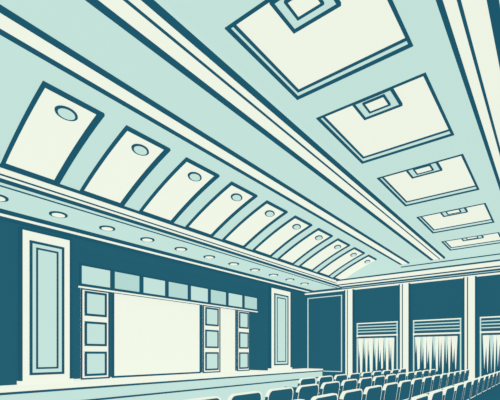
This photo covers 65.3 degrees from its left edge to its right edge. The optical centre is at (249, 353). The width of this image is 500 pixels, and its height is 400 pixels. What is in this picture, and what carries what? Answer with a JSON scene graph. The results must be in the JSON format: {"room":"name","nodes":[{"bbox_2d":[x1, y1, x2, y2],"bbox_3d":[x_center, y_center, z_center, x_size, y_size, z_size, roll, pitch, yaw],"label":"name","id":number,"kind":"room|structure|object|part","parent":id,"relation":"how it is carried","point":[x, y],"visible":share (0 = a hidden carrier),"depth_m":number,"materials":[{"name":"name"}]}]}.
{"room":"auditorium","nodes":[
{"label":"auditorium","id":0,"kind":"room"},
{"bbox_2d":[0,220,304,385],"bbox_3d":[-5.097,-1.992,17.507,1.600,6.015,27.300,0,0,38],"label":"wall","id":1,"kind":"structure","parent":0,"point":[258,322],"depth_m":15.94,"materials":[{"name":"blue paint"}]},
{"bbox_2d":[17,226,73,384],"bbox_3d":[-7.052,-1.590,13.514,0.240,5.200,1.800,0,0,38],"label":"pilaster","id":2,"kind":"object","parent":1,"relation":"attached to","point":[44,258],"visible":1,"depth_m":13.42,"materials":[{"name":"grey paint"}]},
{"bbox_2d":[73,248,260,312],"bbox_3d":[-3.127,-3.375,19.489,0.200,1.650,12.250,0,0,38],"label":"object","id":3,"kind":"object","parent":1,"relation":"attached to","point":[91,270],"visible":0.98,"depth_m":17.85,"materials":[{"name":"blue paint"}]},
{"bbox_2d":[0,163,340,293],"bbox_3d":[-3.340,-4.580,16.133,2.860,0.560,27.300,0,0,38],"label":"ceiling soffit","id":4,"kind":"structure","parent":1,"relation":"attached to","point":[31,198],"depth_m":14.27,"materials":[{"name":"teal paint"}]},
{"bbox_2d":[0,194,8,201],"bbox_3d":[-7.014,-4.428,11.062,0.554,0.045,0.307,0,0,38],"label":"recessed light","id":5,"kind":"object","parent":4,"relation":"in","point":[3,198],"depth_m":11.09,"materials":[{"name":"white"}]},
{"bbox_2d":[49,211,67,217],"bbox_3d":[-6.056,-4.428,12.330,0.578,0.045,0.569,0,0,38],"label":"recessed light","id":6,"kind":"object","parent":4,"relation":"in","point":[57,214],"depth_m":12.33,"materials":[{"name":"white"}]},
{"bbox_2d":[99,225,114,230],"bbox_3d":[-5.005,-4.428,13.670,0.588,0.045,0.548,0,0,38],"label":"recessed light","id":7,"kind":"object","parent":4,"relation":"in","point":[106,228],"depth_m":13.69,"materials":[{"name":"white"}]},
{"bbox_2d":[140,237,154,241],"bbox_3d":[-3.956,-4.428,15.020,0.584,0.045,0.565,0,0,38],"label":"recessed light","id":8,"kind":"object","parent":4,"relation":"in","point":[146,239],"depth_m":15.02,"materials":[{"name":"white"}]},
{"bbox_2d":[174,247,186,250],"bbox_3d":[-2.903,-4.428,16.357,0.585,0.045,0.575,0,0,38],"label":"recessed light","id":9,"kind":"object","parent":4,"relation":"in","point":[176,248],"depth_m":16.39,"materials":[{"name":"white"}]},
{"bbox_2d":[203,255,214,258],"bbox_3d":[-1.849,-4.428,17.706,0.597,0.045,0.592,0,0,38],"label":"recessed light","id":10,"kind":"object","parent":4,"relation":"in","point":[206,256],"depth_m":17.74,"materials":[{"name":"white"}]},
{"bbox_2d":[268,286,291,369],"bbox_3d":[1.958,-1.590,25.034,0.240,5.200,2.450,0,0,38],"label":"pilaster","id":11,"kind":"object","parent":1,"relation":"attached to","point":[279,300],"visible":0.98,"depth_m":24.81,"materials":[{"name":"grey paint"}]},
{"bbox_2d":[0,35,382,279],"bbox_3d":[-0.685,-5.512,14.057,4.000,1.415,27.300,0,0,38],"label":"ceiling","id":12,"kind":"structure","parent":0,"point":[56,128],"depth_m":11.54,"materials":[{"name":"white paint"}]},
{"bbox_3d":[-4.977,-5.388,9.802,2.368,1.166,1.470,0,0,38],"label":"acoustic panel","id":13,"kind":"part","parent":12,"relation":"part of","materials":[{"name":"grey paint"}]},
{"bbox_3d":[-3.683,-5.388,11.456,2.368,1.166,1.470,0,0,38],"label":"acoustic panel","id":14,"kind":"part","parent":12,"relation":"part of","materials":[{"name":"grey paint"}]},
{"bbox_3d":[-2.389,-5.388,13.111,2.368,1.166,1.470,0,0,38],"label":"acoustic panel","id":15,"kind":"part","parent":12,"relation":"part of","materials":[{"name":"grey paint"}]},
{"bbox_3d":[-1.096,-5.388,14.765,2.368,1.166,1.470,0,0,38],"label":"acoustic panel","id":16,"kind":"part","parent":12,"relation":"part of","materials":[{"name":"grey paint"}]},
{"bbox_3d":[0.198,-5.388,16.419,2.368,1.166,1.470,0,0,38],"label":"acoustic panel","id":17,"kind":"part","parent":12,"relation":"part of","materials":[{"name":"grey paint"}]},
{"bbox_3d":[1.492,-5.388,18.073,2.368,1.166,1.470,0,0,38],"label":"acoustic panel","id":18,"kind":"part","parent":12,"relation":"part of","materials":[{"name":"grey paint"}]},
{"bbox_3d":[2.786,-5.388,19.727,2.368,1.166,1.470,0,0,38],"label":"acoustic panel","id":19,"kind":"part","parent":12,"relation":"part of","materials":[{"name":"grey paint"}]},
{"bbox_3d":[4.079,-5.388,21.381,2.368,1.166,1.470,0,0,38],"label":"acoustic panel","id":20,"kind":"part","parent":12,"relation":"part of","materials":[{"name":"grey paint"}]},
{"bbox_3d":[5.373,-5.388,23.035,2.368,1.166,1.470,0,0,38],"label":"acoustic panel","id":21,"kind":"part","parent":12,"relation":"part of","materials":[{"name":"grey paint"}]},
{"bbox_3d":[6.667,-5.388,24.690,2.368,1.166,1.470,0,0,38],"label":"acoustic panel","id":22,"kind":"part","parent":12,"relation":"part of","materials":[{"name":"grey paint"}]},
{"bbox_2d":[125,379,333,399],"bbox_3d":[1.993,1.800,11.962,19.600,0.200,27.300,0,0,38],"label":"floor","id":23,"kind":"structure","parent":0,"point":[223,394],"depth_m":17.22,"materials":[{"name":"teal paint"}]},
{"bbox_2d":[0,368,322,399],"bbox_3d":[-4.524,1.360,17.046,2.970,0.680,27.280,0,0,38],"label":"stage platform","id":24,"kind":"object","parent":23,"relation":"on","point":[122,388],"visible":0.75,"depth_m":15.64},
{"bbox_2d":[80,289,109,379],"bbox_3d":[-6.248,-0.795,15.791,0.080,3.610,1.260,0,0,38],"label":"panel","id":25,"kind":"object","parent":24,"relation":"on","point":[94,305],"depth_m":15.73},
{"bbox_2d":[112,293,200,377],"bbox_3d":[-4.217,-0.825,18.501,0.080,3.670,5.194,0,0,38],"label":"projection screen","id":26,"kind":"object","parent":24,"relation":"on","point":[151,337],"visible":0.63,"depth_m":18.17,"materials":[{"name":"white fabric"}]},
{"bbox_2d":[202,305,219,372],"bbox_3d":[-2.069,-0.795,21.134,0.080,3.610,1.344,0,0,38],"label":"panel","id":27,"kind":"object","parent":24,"relation":"on","point":[210,315],"depth_m":21.06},
{"bbox_2d":[237,310,249,370],"bbox_3d":[-0.381,-0.795,23.292,0.080,3.610,1.155,0,0,38],"label":"panel","id":28,"kind":"object","parent":24,"relation":"on","point":[243,317],"depth_m":23.25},
{"bbox_2d":[344,289,354,379],"bbox_3d":[6.522,-1.250,25.545,0.680,5.900,0.320,0,0,38],"label":"wall column","id":29,"kind":"structure","parent":23,"relation":"on","point":[349,295],"depth_m":25.45,"materials":[{"name":"grey paint"}]},
{"bbox_2d":[399,283,410,372],"bbox_3d":[9.279,-1.250,23.389,0.680,5.900,0.320,0,0,38],"label":"wall column","id":30,"kind":"structure","parent":23,"relation":"on","point":[404,289],"depth_m":23.27,"materials":[{"name":"grey paint"}]},
{"bbox_2d":[463,276,476,379],"bbox_3d":[11.997,-1.250,21.264,0.680,5.900,0.320,0,0,38],"label":"wall column","id":31,"kind":"structure","parent":23,"relation":"on","point":[469,283],"depth_m":21.16,"materials":[{"name":"grey paint"}]},
{"bbox_3d":[5.740,1.692,11.316,9.900,0.015,22.900,0,0,38],"label":"carpet","id":32,"kind":"object","parent":23,"relation":"on","visible":0},
{"bbox_2d":[187,369,435,399],"bbox_3d":[4.067,1.240,13.894,0.728,0.890,18.170,0,0,38],"label":"seats","id":33,"kind":"object","parent":32,"relation":"on","point":[306,392],"visible":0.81,"depth_m":10.79,"materials":[{"name":"blue fabric"}]},
{"bbox_2d":[292,368,405,396],"bbox_3d":[4.888,1.240,17.378,0.728,0.890,11.670,0,0,38],"label":"seats","id":34,"kind":"object","parent":32,"relation":"on","point":[310,380],"visible":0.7,"depth_m":15.18,"materials":[{"name":"blue fabric"}]},
{"bbox_2d":[296,369,468,399],"bbox_3d":[5.218,1.240,12.931,0.728,0.890,19.470,0,0,38],"label":"seats","id":35,"kind":"object","parent":32,"relation":"on","point":[406,389],"visible":0.96,"depth_m":11.58,"materials":[{"name":"blue fabric"}]},
{"bbox_2d":[411,371,499,399],"bbox_3d":[6.215,1.240,11.770,0.728,0.890,19.470,0,0,38],"label":"seats","id":36,"kind":"object","parent":32,"relation":"on","point":[478,388],"visible":1,"depth_m":11.82,"materials":[{"name":"blue fabric"}]},
{"bbox_2d":[160,0,499,254],"bbox_3d":[6.195,-5.620,8.675,8.930,0.040,27.300,0,0,38],"label":"ceiling","id":37,"kind":"structure","parent":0,"point":[431,52],"depth_m":8.48,"materials":[{"name":"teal paint"}]},
{"bbox_2d":[0,0,444,264],"bbox_3d":[1.737,-5.840,12.162,2.490,0.920,27.300,0,0,38],"label":"ceiling beam","id":38,"kind":"structure","parent":37,"relation":"attached to","point":[140,55],"depth_m":8.28,"materials":[{"name":"teal paint"}]},
{"bbox_2d":[225,0,412,99],"bbox_3d":[1.264,-5.675,6.883,2.440,0.190,2.390,0,0,38],"label":"ceiling tray","id":39,"kind":"object","parent":37,"relation":"attached to","point":[354,35],"depth_m":7.14,"materials":[{"name":"white paint"}]},
{"bbox_2d":[269,0,340,33],"bbox_3d":[0.899,-5.695,6.336,0.900,0.070,0.750,0,0,38],"label":"air diffuser","id":40,"kind":"object","parent":39,"relation":"attached to","point":[296,14],"depth_m":6.45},
{"bbox_2d":[316,72,453,163],"bbox_3d":[3.389,-5.675,9.600,2.440,0.190,2.790,0,0,38],"label":"ceiling tray","id":41,"kind":"object","parent":37,"relation":"attached to","point":[421,118],"depth_m":9.74,"materials":[{"name":"white paint"}]},
{"bbox_2d":[352,89,402,119],"bbox_3d":[2.902,-5.695,8.896,0.900,0.070,0.750,0,0,38],"label":"air diffuser","id":42,"kind":"object","parent":41,"relation":"attached to","point":[389,100],"depth_m":8.91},
{"bbox_2d":[377,154,478,205],"bbox_3d":[5.915,-5.675,12.830,2.440,0.190,2.990,0,0,38],"label":"ceiling tray","id":43,"kind":"object","parent":37,"relation":"attached to","point":[456,177],"depth_m":13.03,"materials":[{"name":"white paint"}]},
{"bbox_2d":[406,162,441,178],"bbox_3d":[5.366,-5.695,12.047,0.900,0.070,0.750,0,0,38],"label":"air diffuser","id":44,"kind":"object","parent":43,"relation":"attached to","point":[432,168],"depth_m":12.07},
{"bbox_2d":[416,203,494,232],"bbox_3d":[8.595,-5.675,16.256,2.440,0.190,2.690,0,0,38],"label":"ceiling tray","id":45,"kind":"object","parent":37,"relation":"attached to","point":[479,214],"depth_m":16.61,"materials":[{"name":"white paint"}]},
{"bbox_2d":[440,208,467,216],"bbox_3d":[8.138,-5.695,15.591,0.900,0.070,0.750,0,0,38],"label":"air diffuser","id":46,"kind":"object","parent":45,"relation":"attached to","point":[464,210],"depth_m":15.65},
{"bbox_2d":[436,0,499,188],"bbox_3d":[6.415,-5.840,8.503,2.490,0.920,27.300,0,0,38],"label":"ceiling beam","id":47,"kind":"structure","parent":37,"relation":"attached to","point":[472,27],"depth_m":7.06,"materials":[{"name":"white paint"}]},
{"bbox_2d":[441,232,499,250],"bbox_3d":[11.121,-5.675,19.486,2.440,0.190,2.090,0,0,38],"label":"ceiling tray","id":48,"kind":"object","parent":37,"relation":"attached to","point":[492,238],"depth_m":19.87,"materials":[{"name":"white paint"}]},
{"bbox_2d":[462,236,483,240],"bbox_3d":[10.849,-5.695,19.057,0.900,0.070,0.750,0,0,38],"label":"air diffuser","id":49,"kind":"object","parent":48,"relation":"attached to","point":[477,237],"depth_m":19.17,"materials":[{"name":"teal metal"}]},
{"bbox_2d":[305,271,499,378],"bbox_3d":[11.006,-2.250,22.432,18.300,8.300,0.300,0,0,38],"label":"wall","id":50,"kind":"structure","parent":0,"point":[443,299],"depth_m":24.03,"materials":[{"name":"blue paint"}]},
{"bbox_2d":[307,295,341,371],"bbox_3d":[5.106,-1.375,26.818,2.600,5.150,0.060,0,0,38],"label":"trim","id":51,"kind":"structure","parent":50,"relation":"attached to","point":[334,295],"depth_m":26.50,"materials":[{"name":"grey paint"}]},
{"bbox_2d":[357,321,397,372],"bbox_3d":[7.969,-0.350,24.554,2.600,3.300,0.100,0,0,38],"label":"window","id":52,"kind":"structure","parent":50,"relation":"in","point":[390,328],"depth_m":24.45,"materials":[{"name":"grey paint"}]},
{"bbox_2d":[357,336,394,372],"bbox_3d":[7.833,0.113,24.380,2.360,2.345,0.180,0,0,38],"label":"window curtain","id":53,"kind":"object","parent":52,"relation":"hanging from","point":[367,343],"visible":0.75,"depth_m":24.34,"materials":[{"name":"white fabric"}]},
{"bbox_2d":[305,247,499,294],"bbox_3d":[10.751,-5.300,21.845,17.980,2.200,0.940,0,0,38],"label":"trim","id":54,"kind":"structure","parent":50,"relation":"attached to","point":[383,270],"depth_m":22.43,"materials":[{"name":"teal paint"}]},
{"bbox_2d":[413,318,460,371],"bbox_3d":[10.706,-0.350,22.413,2.550,3.300,0.100,0,0,38],"label":"window","id":55,"kind":"structure","parent":50,"relation":"in","point":[451,325],"depth_m":22.38,"materials":[{"name":"grey paint"}]},
{"bbox_2d":[414,335,457,374],"bbox_3d":[10.570,0.075,22.239,2.310,2.271,0.180,0,0,38],"label":"window curtain","id":56,"kind":"object","parent":55,"relation":"hanging from","point":[443,340],"visible":0.84,"depth_m":22.19,"materials":[{"name":"white fabric"}]},
{"bbox_2d":[480,316,499,376],"bbox_3d":[13.424,-0.350,20.287,2.550,3.300,0.100,0,0,38],"label":"window","id":57,"kind":"structure","parent":50,"relation":"in","point":[490,324],"depth_m":20.81,"materials":[{"name":"grey paint"}]},
{"bbox_2d":[482,334,499,373],"bbox_3d":[13.288,0.106,20.114,2.310,2.332,0.180,0,0,38],"label":"window curtain","id":58,"kind":"object","parent":57,"relation":"hanging from","point":[493,337],"visible":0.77,"depth_m":20.56,"materials":[{"name":"white fabric"}]},
{"label":"outside","id":59,"kind":"structure","parent":0,"visible":0},
{"bbox_2d":[220,308,234,371],"bbox_3d":[-1.282,-0.805,22.271,0.060,3.630,1.270,0,0,38],"label":"backdrop panel","id":60,"kind":"object","parent":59,"point":[227,316],"visible":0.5,"depth_m":22.22,"materials":[{"name":"grey paint"}]}
]}

